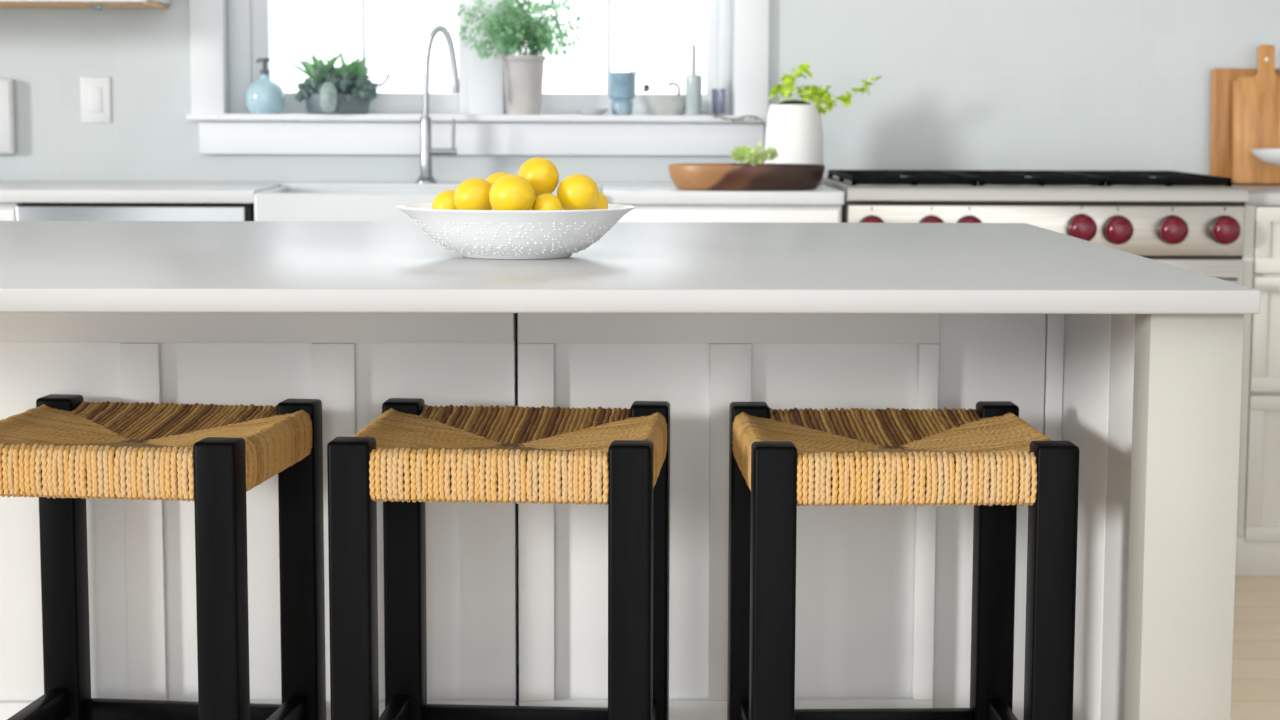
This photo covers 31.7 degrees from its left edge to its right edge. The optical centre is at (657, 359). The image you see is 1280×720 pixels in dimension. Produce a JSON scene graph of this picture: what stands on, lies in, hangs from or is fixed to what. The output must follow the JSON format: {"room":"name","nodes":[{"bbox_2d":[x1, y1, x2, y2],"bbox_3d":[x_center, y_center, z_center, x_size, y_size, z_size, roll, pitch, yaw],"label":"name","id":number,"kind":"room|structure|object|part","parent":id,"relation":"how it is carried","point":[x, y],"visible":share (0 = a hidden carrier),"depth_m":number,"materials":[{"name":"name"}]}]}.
{"room":"kitchen","nodes":[
{"label":"kitchen","id":0,"kind":"room"},
{"bbox_2d":[0,0,1279,181],"bbox_3d":[-0.375,-0.862,5.913,5.950,2.620,0.160,0,7,-1],"label":"wall","id":1,"kind":"structure","parent":0,"point":[1102,85],"depth_m":5.87,"materials":[{"name":"white paint"}]},
{"bbox_2d":[0,79,15,153],"bbox_3d":[-1.748,-0.627,5.807,0.180,0.192,0.034,0,7,-1],"label":"wall panel","id":2,"kind":"object","parent":1,"relation":"attached to","point":[7,92],"visible":1,"depth_m":5.79,"materials":[{"name":"white plastic"}]},
{"bbox_2d":[0,0,171,9],"bbox_3d":[-1.842,-1.504,5.550,1.200,1.271,0.340,0,7,-1],"label":"upper cabinet","id":3,"kind":"object","parent":1,"relation":"attached to","point":[58,4],"visible":1,"depth_m":5.56,"materials":[{"name":"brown wood"}]},
{"bbox_3d":[-1.538,-1.484,5.399,0.596,1.236,0.020,0,7,-1],"label":"door","id":4,"kind":"part","parent":3,"relation":"part of","materials":[{"name":"wood"}]},
{"bbox_2d":[92,5,105,9],"bbox_3d":[-1.383,-0.872,5.584,0.036,0.011,0.036,0,7,-1],"label":"puck light","id":5,"kind":"object","parent":3,"relation":"on","point":[95,7],"depth_m":5.57,"materials":[{"name":"grey metal"}]},
{"bbox_2d":[80,77,110,122],"bbox_3d":[-1.450,-0.671,5.822,0.076,0.118,0.008,0,7,-1],"label":"wall switch","id":6,"kind":"object","parent":1,"relation":"attached to","point":[95,91],"visible":1,"depth_m":5.82,"materials":[{"name":"white plastic"}]},
{"bbox_2d":[189,0,224,113],"bbox_3d":[-1.159,-1.209,5.761,0.084,1.161,0.022,0,7,-1],"label":"trim","id":7,"kind":"structure","parent":1,"relation":"attached to","point":[206,22],"depth_m":5.80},
{"bbox_2d":[186,113,766,122],"bbox_3d":[-0.459,-0.630,5.867,1.506,0.018,0.120,0,7,-1],"label":"window sill","id":8,"kind":"structure","parent":1,"relation":"attached to","point":[190,116],"depth_m":5.81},
{"bbox_2d":[246,58,284,113],"bbox_3d":[-1.014,-0.709,5.829,0.099,0.143,0.099,0,7,-1],"label":"soap dispenser","id":9,"kind":"object","parent":8,"relation":"on","point":[263,96],"visible":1,"depth_m":5.80,"materials":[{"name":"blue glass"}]},
{"bbox_2d":[246,75,284,113],"bbox_3d":[-1.014,-0.687,5.831,0.099,0.100,0.099,0,7,-1],"label":"bottle","id":10,"kind":"object","parent":9,"relation":"on","point":[263,96],"depth_m":5.80,"materials":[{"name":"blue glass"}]},
{"bbox_2d":[287,48,390,113],"bbox_3d":[-0.822,-0.721,5.825,0.271,0.170,0.152,0,7,-1],"label":"succulent planter","id":11,"kind":"object","parent":8,"relation":"on","point":[328,88],"visible":1,"depth_m":5.80,"materials":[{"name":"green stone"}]},
{"bbox_3d":[-0.827,-0.664,5.838,0.167,0.054,0.104,0,7,-1],"label":"planter","id":12,"kind":"part","parent":11,"relation":"part of","materials":[{"name":"grey ceramic"}]},
{"bbox_3d":[-0.723,-0.718,5.832,0.071,0.058,0.012,0,7,-1],"label":"trailing stem","id":13,"kind":"part","parent":11,"relation":"part of","materials":[{"name":"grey plant"}]},
{"bbox_2d":[454,0,583,114],"bbox_3d":[-0.359,-0.832,5.817,0.340,0.395,0.145,0,7,-1],"label":"potted fern","id":14,"kind":"object","parent":8,"relation":"on","point":[523,74],"visible":1,"depth_m":5.81,"materials":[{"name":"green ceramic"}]},
{"bbox_2d":[502,55,545,114],"bbox_3d":[-0.346,-0.712,5.845,0.115,0.152,0.115,0,7,-1],"label":"pot","id":15,"kind":"object","parent":14,"relation":"on","point":[523,74],"depth_m":5.81,"materials":[{"name":"grey ceramic"}]},
{"bbox_2d":[580,109,607,114],"bbox_3d":[-0.165,-0.644,5.848,0.076,0.016,0.076,0,7,-1],"label":"dish","id":16,"kind":"object","parent":8,"relation":"on","point":[585,111],"visible":1,"depth_m":5.82,"materials":[{"name":"grey ceramic"}]},
{"bbox_2d":[607,70,649,114],"bbox_3d":[-0.073,-0.696,5.864,0.115,0.117,0.076,0,7,-1],"label":"cup","id":17,"kind":"object","parent":8,"relation":"on","point":[621,85],"visible":1,"depth_m":5.84,"materials":[{"name":"blue ceramic"}]},
{"bbox_2d":[648,82,685,114],"bbox_3d":[0.027,-0.680,5.868,0.104,0.086,0.073,0,7,-1],"label":"stone planter","id":18,"kind":"object","parent":8,"relation":"on","point":[659,105],"visible":0.98,"depth_m":5.84,"materials":[{"name":"grey"}]},
{"bbox_2d":[648,96,685,114],"bbox_3d":[0.027,-0.663,5.870,0.105,0.050,0.073,0,7,-1],"label":"bowl","id":19,"kind":"object","parent":18,"relation":"on","point":[659,105],"depth_m":5.84,"materials":[{"name":"white ceramic"}]},
{"bbox_3d":[0.043,-0.698,5.867,0.035,0.049,0.007,0,7,-1],"label":"curled stem","id":20,"kind":"part","parent":18,"relation":"part of","materials":[{"name":"grey"}]},
{"bbox_2d":[685,44,701,114],"bbox_3d":[0.094,-0.726,5.843,0.043,0.183,0.043,0,7,-1],"label":"slim bottle","id":21,"kind":"object","parent":8,"relation":"on","point":[693,81],"visible":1,"depth_m":5.83,"materials":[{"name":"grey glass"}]},
{"bbox_2d":[700,111,765,126],"bbox_3d":[0.204,-0.604,5.804,0.204,0.070,0.030,3,7,21],"label":"trailing vine","id":22,"kind":"object","parent":8,"relation":"on","point":[714,115],"visible":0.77,"depth_m":5.81,"materials":[{"name":"grey"}]},
{"bbox_2d":[228,0,731,114],"bbox_3d":[-0.463,-1.171,5.902,1.316,1.063,0.086,0,7,-1],"label":"window","id":23,"kind":"structure","parent":1,"relation":"in","point":[481,81],"depth_m":5.92,"materials":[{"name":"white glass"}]},
{"bbox_3d":[-0.778,-1.146,5.893,0.569,1.013,0.043,0,7,-1],"label":"sash","id":24,"kind":"part","parent":23,"relation":"part of","materials":[{"name":"glass"}]},
{"bbox_3d":[-0.122,-1.146,5.910,0.564,1.013,0.043,0,7,-1],"label":"sash","id":25,"kind":"part","parent":23,"relation":"part of","materials":[{"name":"glass"}]},
{"bbox_2d":[199,121,763,155],"bbox_3d":[-0.454,-0.575,5.852,1.460,0.086,0.022,0,7,-1],"label":"trim","id":26,"kind":"structure","parent":1,"relation":"attached to","point":[215,137],"depth_m":5.84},
{"bbox_2d":[734,0,768,114],"bbox_3d":[0.246,-1.208,5.797,0.088,1.161,0.022,0,7,-1],"label":"trim","id":27,"kind":"structure","parent":1,"relation":"attached to","point":[751,72],"depth_m":5.83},
{"bbox_2d":[1230,576,1279,719],"bbox_3d":[-0.285,0.896,2.311,5.950,0.050,7.400,0,7,-1],"label":"floor","id":28,"kind":"structure","parent":0,"point":[1255,691],"depth_m":4.70,"materials":[{"name":"brown wood"}]},
{"bbox_2d":[0,203,20,220],"bbox_3d":[-1.923,0.041,5.588,0.839,0.890,0.609,0,7,-1],"label":"base cabinet","id":29,"kind":"object","parent":28,"relation":"on","point":[8,212],"visible":0.12,"depth_m":5.25,"materials":[{"name":"white paint"}]},
{"bbox_3d":[-1.911,-0.276,5.255,0.828,0.155,0.020,0,7,-1],"label":"drawer","id":30,"kind":"part","parent":29,"relation":"part of","materials":[{"name":"white paint"}]},
{"bbox_2d":[0,180,843,204],"bbox_3d":[-1.155,-0.415,5.551,3.172,0.030,0.619,0,7,-1],"label":"countertop","id":31,"kind":"structure","parent":29,"relation":"on","point":[11,191],"depth_m":5.28,"materials":[{"name":"white stone"}]},
{"bbox_2d":[254,186,600,221],"bbox_3d":[-0.539,-0.287,5.468,0.805,0.249,0.437,0,7,-1],"label":"sink","id":32,"kind":"object","parent":31,"relation":"in","point":[282,203],"visible":0.2,"depth_m":5.24,"materials":[{"name":"white"}]},
{"bbox_2d":[416,25,458,182],"bbox_3d":[-0.559,-0.648,5.721,0.113,0.398,0.054,0,7,-1],"label":"kitchen faucet","id":33,"kind":"object","parent":31,"relation":"on","point":[426,152],"visible":1,"depth_m":5.71,"materials":[{"name":"grey metal"}]},
{"bbox_3d":[-0.550,-0.728,5.712,0.090,0.238,0.016,0,7,-1],"label":"spout","id":34,"kind":"part","parent":33,"relation":"part of","materials":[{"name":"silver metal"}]},
{"bbox_3d":[-0.545,-0.567,5.731,0.071,0.091,0.017,0,7,-1],"label":"lever","id":35,"kind":"part","parent":33,"relation":"part of","materials":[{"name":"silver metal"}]},
{"bbox_2d":[668,163,824,190],"bbox_3d":[0.213,-0.437,5.391,0.376,0.060,0.188,0,7,-1],"label":"dough bowl","id":36,"kind":"object","parent":31,"relation":"on","point":[691,176],"visible":0.99,"depth_m":5.32,"materials":[{"name":"brown wood"}]},
{"bbox_2d":[730,142,778,165],"bbox_3d":[0.232,-0.470,5.389,0.120,0.100,0.087,0,7,-1],"label":"flower sprig","id":37,"kind":"object","parent":36,"relation":"in","point":[747,152],"visible":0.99,"depth_m":5.38,"materials":[{"name":"green plant"}]},
{"bbox_2d":[764,63,881,185],"bbox_3d":[0.415,-0.589,5.642,0.296,0.306,0.148,0,7,-1],"label":"potted plant","id":38,"kind":"object","parent":31,"relation":"on","point":[793,127],"visible":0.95,"depth_m":5.59,"materials":[{"name":"green plant"}]},
{"bbox_3d":[0.341,-0.538,5.646,0.148,0.202,0.148,0,7,-1],"label":"pot","id":39,"kind":"part","parent":38,"relation":"part of","materials":[{"name":"white ceramic"}]},
{"bbox_2d":[16,203,253,220],"bbox_3d":[-1.230,0.047,5.561,0.536,0.888,0.643,0,7,-1],"label":"dishwasher","id":40,"kind":"object","parent":28,"relation":"on","point":[26,211],"visible":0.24,"depth_m":5.25,"materials":[{"name":"grey metal"}]},
{"bbox_2d":[0,394,325,719],"bbox_3d":[-0.688,0.430,3.002,0.398,0.716,0.421,1,7,6],"label":"counter stool","id":41,"kind":"object","parent":28,"relation":"on","point":[66,451],"visible":1,"depth_m":3.04,"materials":[{"name":"black wood"}]},
{"bbox_3d":[-0.839,0.406,3.202,0.052,0.716,0.052,1,7,6],"label":"leg","id":42,"kind":"part","parent":41,"relation":"part of","materials":[{"name":"black wood"}]},
{"bbox_3d":[-0.687,0.116,2.966,0.398,0.069,0.421,1,7,6],"label":"rush seat","id":43,"kind":"part","parent":41,"relation":"part of","materials":[{"name":"beige wicker"}]},
{"bbox_3d":[-0.538,0.453,2.802,0.052,0.716,0.052,1,7,6],"label":"leg","id":44,"kind":"part","parent":41,"relation":"part of","materials":[{"name":"black wood"}]},
{"bbox_3d":[-0.497,0.412,3.164,0.052,0.716,0.052,1,7,6],"label":"leg","id":45,"kind":"part","parent":41,"relation":"part of","materials":[{"name":"black wood"}]},
{"bbox_2d":[0,313,518,719],"bbox_3d":[-1.003,0.273,3.580,1.576,0.892,0.704,0,7,-1],"label":"base cabinet","id":46,"kind":"object","parent":28,"relation":"on","point":[142,562],"visible":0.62,"depth_m":3.24,"materials":[{"name":"white paint"}]},
{"bbox_3d":[-0.993,-0.078,3.194,1.576,0.106,0.016,0,7,-1],"label":"rail","id":47,"kind":"part","parent":46,"relation":"part of","materials":[{"name":"white paint"}]},
{"bbox_3d":[-0.995,0.625,3.275,1.576,0.264,0.016,0,7,-1],"label":"rail","id":48,"kind":"part","parent":46,"relation":"part of","materials":[{"name":"white paint"}]},
{"bbox_2d":[0,221,1260,313],"bbox_3d":[-0.569,-0.147,3.217,2.467,0.028,1.410,0,7,-1],"label":"countertop","id":49,"kind":"structure","parent":46,"relation":"on","point":[46,266],"depth_m":2.75,"materials":[{"name":"white stone"}]},
{"bbox_2d":[396,203,634,259],"bbox_3d":[-0.191,-0.173,3.041,0.324,0.068,0.255,0,7,-1],"label":"fruit bowl","id":50,"kind":"object","parent":49,"relation":"on","point":[531,234],"visible":0.99,"depth_m":2.96,"materials":[{"name":"white ceramic"}]},
{"bbox_2d":[432,190,456,209],"bbox_3d":[-0.282,-0.208,3.070,0.048,0.047,0.048,2,7,16],"label":"lemon","id":51,"kind":"object","parent":50,"relation":"in","point":[445,199],"visible":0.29,"depth_m":3.05,"materials":[{"name":"yellow food"}]},
{"bbox_2d":[454,178,492,209],"bbox_3d":[-0.245,-0.217,3.027,0.057,0.054,0.054,-1,7,-13],"label":"lemon","id":52,"kind":"object","parent":50,"relation":"in","point":[472,193],"visible":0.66,"depth_m":3.01,"materials":[{"name":"yellow food"}]},
{"bbox_2d":[486,172,509,184],"bbox_3d":[-0.212,-0.230,3.074,0.053,0.052,0.053,3,7,25],"label":"lemon","id":53,"kind":"object","parent":50,"relation":"in","point":[492,178],"visible":0.09,"depth_m":3.06,"materials":[{"name":"yellow food"}]},
{"bbox_2d":[489,174,534,209],"bbox_3d":[-0.192,-0.216,2.976,0.061,0.058,0.059,2,7,14],"label":"lemon","id":54,"kind":"object","parent":50,"relation":"in","point":[508,192],"visible":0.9,"depth_m":2.95,"materials":[{"name":"yellow food"}]},
{"bbox_2d":[517,157,558,197],"bbox_3d":[-0.161,-0.245,3.034,0.059,0.056,0.057,3,7,26],"label":"lemon","id":55,"kind":"object","parent":50,"relation":"in","point":[543,175],"visible":0.74,"depth_m":3.01,"materials":[{"name":"yellow food"}]},
{"bbox_2d":[531,193,562,209],"bbox_3d":[-0.147,-0.200,2.993,0.042,0.042,0.042,2,7,12],"label":"lemon","id":56,"kind":"object","parent":50,"relation":"in","point":[545,201],"visible":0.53,"depth_m":2.98,"materials":[{"name":"yellow food"}]},
{"bbox_2d":[557,174,598,209],"bbox_3d":[-0.106,-0.222,3.020,0.058,0.055,0.056,3,7,20],"label":"lemon","id":57,"kind":"object","parent":50,"relation":"in","point":[576,191],"visible":0.88,"depth_m":3.00,"materials":[{"name":"yellow food"}]},
{"bbox_2d":[592,191,607,209],"bbox_3d":[-0.089,-0.210,3.075,0.045,0.044,0.044,3,7,23],"label":"lemon","id":58,"kind":"object","parent":50,"relation":"in","point":[602,203],"visible":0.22,"depth_m":3.06,"materials":[{"name":"yellow food"}]},
{"bbox_2d":[327,398,669,719],"bbox_3d":[-0.194,0.434,2.983,0.398,0.716,0.421,1,7,3],"label":"counter stool","id":59,"kind":"object","parent":28,"relation":"on","point":[415,453],"visible":1,"depth_m":2.78,"materials":[{"name":"black wood"}]},
{"bbox_3d":[-0.377,0.453,2.811,0.052,0.716,0.052,1,7,3],"label":"leg","id":60,"kind":"part","parent":59,"relation":"part of","materials":[{"name":"black wood"}]},
{"bbox_3d":[-0.354,0.411,3.175,0.052,0.716,0.052,1,7,3],"label":"leg","id":61,"kind":"part","parent":59,"relation":"part of","materials":[{"name":"black wood"}]},
{"bbox_3d":[-0.193,0.120,2.947,0.398,0.069,0.421,1,7,3],"label":"rush seat","id":62,"kind":"part","parent":59,"relation":"part of","materials":[{"name":"beige wicker"}]},
{"bbox_3d":[-0.034,0.456,2.791,0.052,0.716,0.052,1,7,3],"label":"leg","id":63,"kind":"part","parent":59,"relation":"part of","materials":[{"name":"black wood"}]},
{"bbox_3d":[-0.011,0.415,3.154,0.052,0.716,0.052,1,7,3],"label":"leg","id":64,"kind":"part","parent":59,"relation":"part of","materials":[{"name":"black wood"}]},
{"bbox_2d":[518,313,939,719],"bbox_3d":[0.092,0.274,3.608,0.604,0.892,0.704,0,7,-1],"label":"base cabinet","id":65,"kind":"object","parent":28,"relation":"on","point":[864,626],"visible":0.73,"depth_m":3.26,"materials":[{"name":"white paint"}]},
{"bbox_3d":[0.099,0.626,3.303,0.603,0.264,0.016,0,7,-1],"label":"rail","id":66,"kind":"part","parent":65,"relation":"part of","materials":[{"name":"white paint"}]},
{"bbox_3d":[0.102,-0.077,3.222,0.603,0.106,0.016,0,7,-1],"label":"rail","id":67,"kind":"part","parent":65,"relation":"part of","materials":[{"name":"white paint"}]},
{"bbox_2d":[618,204,841,222],"bbox_3d":[0.145,0.042,5.641,0.561,0.890,0.609,0,7,-1],"label":"base cabinet","id":68,"kind":"object","parent":28,"relation":"on","point":[779,213],"visible":0.06,"depth_m":5.29,"materials":[{"name":"white paint"}]},
{"bbox_2d":[727,401,1079,719],"bbox_3d":[0.305,0.436,2.975,0.398,0.716,0.421,0,7,-2],"label":"counter stool","id":69,"kind":"object","parent":28,"relation":"on","point":[987,458],"visible":1,"depth_m":2.76,"materials":[{"name":"black wood"}]},
{"bbox_3d":[0.126,0.416,3.151,0.052,0.716,0.052,0,7,-2],"label":"leg","id":70,"kind":"part","parent":69,"relation":"part of","materials":[{"name":"black wood"}]},
{"bbox_3d":[0.141,0.458,2.786,0.052,0.716,0.052,0,7,-2],"label":"leg","id":71,"kind":"part","parent":69,"relation":"part of","materials":[{"name":"black wood"}]},
{"bbox_3d":[0.306,0.122,2.939,0.398,0.069,0.421,0,7,-2],"label":"rush seat","id":72,"kind":"part","parent":69,"relation":"part of","materials":[{"name":"beige wicker"}]},
{"bbox_3d":[0.469,0.415,3.165,0.052,0.716,0.052,0,7,-2],"label":"leg","id":73,"kind":"part","parent":69,"relation":"part of","materials":[{"name":"black wood"}]},
{"bbox_3d":[0.484,0.457,2.801,0.052,0.716,0.052,0,7,-2],"label":"leg","id":74,"kind":"part","parent":69,"relation":"part of","materials":[{"name":"black wood"}]},
{"bbox_2d":[822,170,1247,284],"bbox_3d":[0.902,0.017,5.603,0.937,0.955,0.713,0,7,-1],"label":"gas range","id":75,"kind":"object","parent":28,"relation":"on","point":[1194,222],"visible":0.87,"depth_m":5.28,"materials":[{"name":"silver metal"}]},
{"bbox_3d":[0.501,-0.301,5.246,0.066,0.066,0.033,0,7,-1],"label":"knob","id":76,"kind":"part","parent":75,"relation":"part of","materials":[{"name":"red plastic"}]},
{"bbox_3d":[0.641,-0.301,5.249,0.066,0.066,0.033,0,7,-1],"label":"knob","id":77,"kind":"part","parent":75,"relation":"part of","materials":[{"name":"red plastic"}]},
{"bbox_3d":[0.730,-0.302,5.252,0.066,0.066,0.033,0,7,-1],"label":"knob","id":78,"kind":"part","parent":75,"relation":"part of","materials":[{"name":"red plastic"}]},
{"bbox_2d":[822,178,1216,188],"bbox_3d":[0.902,-0.438,5.617,0.929,0.010,0.578,0,7,-1],"label":"cooktop","id":79,"kind":"object","parent":75,"relation":"in","point":[837,183],"depth_m":5.33,"materials":[{"name":"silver metal"}]},
{"bbox_3d":[0.910,-0.305,5.303,0.931,0.117,0.041,0,7,-1],"label":"control panel","id":80,"kind":"part","parent":75,"relation":"part of","materials":[{"name":"silver metal"}]},
{"bbox_3d":[0.993,-0.305,5.258,0.066,0.066,0.033,0,7,-1],"label":"knob","id":81,"kind":"part","parent":75,"relation":"part of","materials":[{"name":"red plastic"}]},
{"bbox_3d":[1.078,-0.302,5.260,0.066,0.066,0.033,0,7,-1],"label":"knob","id":82,"kind":"part","parent":75,"relation":"part of","materials":[{"name":"red plastic"}]},
{"bbox_3d":[1.207,-0.302,5.264,0.066,0.066,0.033,0,7,-1],"label":"knob","id":83,"kind":"part","parent":75,"relation":"part of","materials":[{"name":"red plastic"}]},
{"bbox_3d":[1.142,0.061,5.348,0.463,0.606,0.047,0,7,-1],"label":"oven door","id":84,"kind":"part","parent":75,"relation":"part of","materials":[{"name":"silver metal"}]},
{"bbox_3d":[1.145,-0.183,5.263,0.403,0.024,0.071,0,7,-1],"label":"handle","id":85,"kind":"part","parent":75,"relation":"part of","materials":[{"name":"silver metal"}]},
{"bbox_3d":[1.331,-0.302,5.267,0.066,0.066,0.033,0,7,-1],"label":"knob","id":86,"kind":"part","parent":75,"relation":"part of","materials":[{"name":"red plastic"}]},
{"bbox_2d":[932,314,1243,719],"bbox_3d":[0.528,0.311,3.297,0.248,0.892,1.352,0,7,-1],"label":"panel","id":87,"kind":"object","parent":28,"relation":"on","point":[1150,404],"visible":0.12,"depth_m":2.87,"materials":[{"name":"beige paint"}]},
{"bbox_3d":[0.615,0.384,2.665,0.108,0.892,0.075,0,7,-1],"label":"post","id":88,"kind":"part","parent":87,"relation":"part of","materials":[{"name":"beige paint"}]},
{"bbox_2d":[1235,205,1279,575],"bbox_3d":[1.987,0.044,5.684,1.229,0.890,0.616,0,7,-1],"label":"base cabinet","id":89,"kind":"object","parent":28,"relation":"on","point":[1258,511],"visible":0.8,"depth_m":5.37,"materials":[{"name":"beige paint"}]},
{"bbox_3d":[1.393,0.028,5.366,0.026,0.789,0.018,0,7,-1],"label":"frame","id":90,"kind":"part","parent":89,"relation":"part of","materials":[{"name":"beige paint"}]},
{"bbox_2d":[1232,184,1279,205],"bbox_3d":[1.990,-0.413,5.631,1.231,0.030,0.619,0,7,-1],"label":"countertop","id":91,"kind":"structure","parent":89,"relation":"on","point":[1258,194],"depth_m":5.31,"materials":[{"name":"white stone"}]},
{"bbox_2d":[1209,68,1279,183],"bbox_3d":[1.565,-0.609,5.876,0.248,0.298,0.035,0,7,-1],"label":"cutting board","id":92,"kind":"object","parent":91,"relation":"on","point":[1220,161],"visible":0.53,"depth_m":5.86,"materials":[{"name":"brown wood"}]},
{"bbox_2d":[1232,45,1279,183],"bbox_3d":[1.572,-0.634,5.827,0.171,0.359,0.059,0,7,-1],"label":"paddle board","id":93,"kind":"object","parent":91,"relation":"on","point":[1255,99],"visible":1,"depth_m":5.82,"materials":[{"name":"brown wood"}]},
{"bbox_2d":[1250,149,1279,165],"bbox_3d":[1.602,-0.483,5.684,0.216,0.094,0.216,0,7,-1],"label":"serving bowl","id":94,"kind":"object","parent":91,"relation":"on","point":[1272,156],"visible":1,"depth_m":5.64,"materials":[{"name":"white ceramic"}]},
{"bbox_3d":[1.958,0.260,5.408,1.100,0.353,0.020,0,7,-1],"label":"drawer","id":95,"kind":"part","parent":89,"relation":"part of","materials":[{"name":"beige paint"}]},
{"bbox_3d":[1.960,-0.061,5.371,1.100,0.274,0.020,0,7,-1],"label":"drawer","id":96,"kind":"part","parent":89,"relation":"part of","materials":[{"name":"beige paint"}]},
{"bbox_3d":[1.960,-0.284,5.346,1.100,0.156,0.020,0,7,-1],"label":"drawer","id":97,"kind":"part","parent":89,"relation":"part of","materials":[{"name":"beige paint"}]}
]}

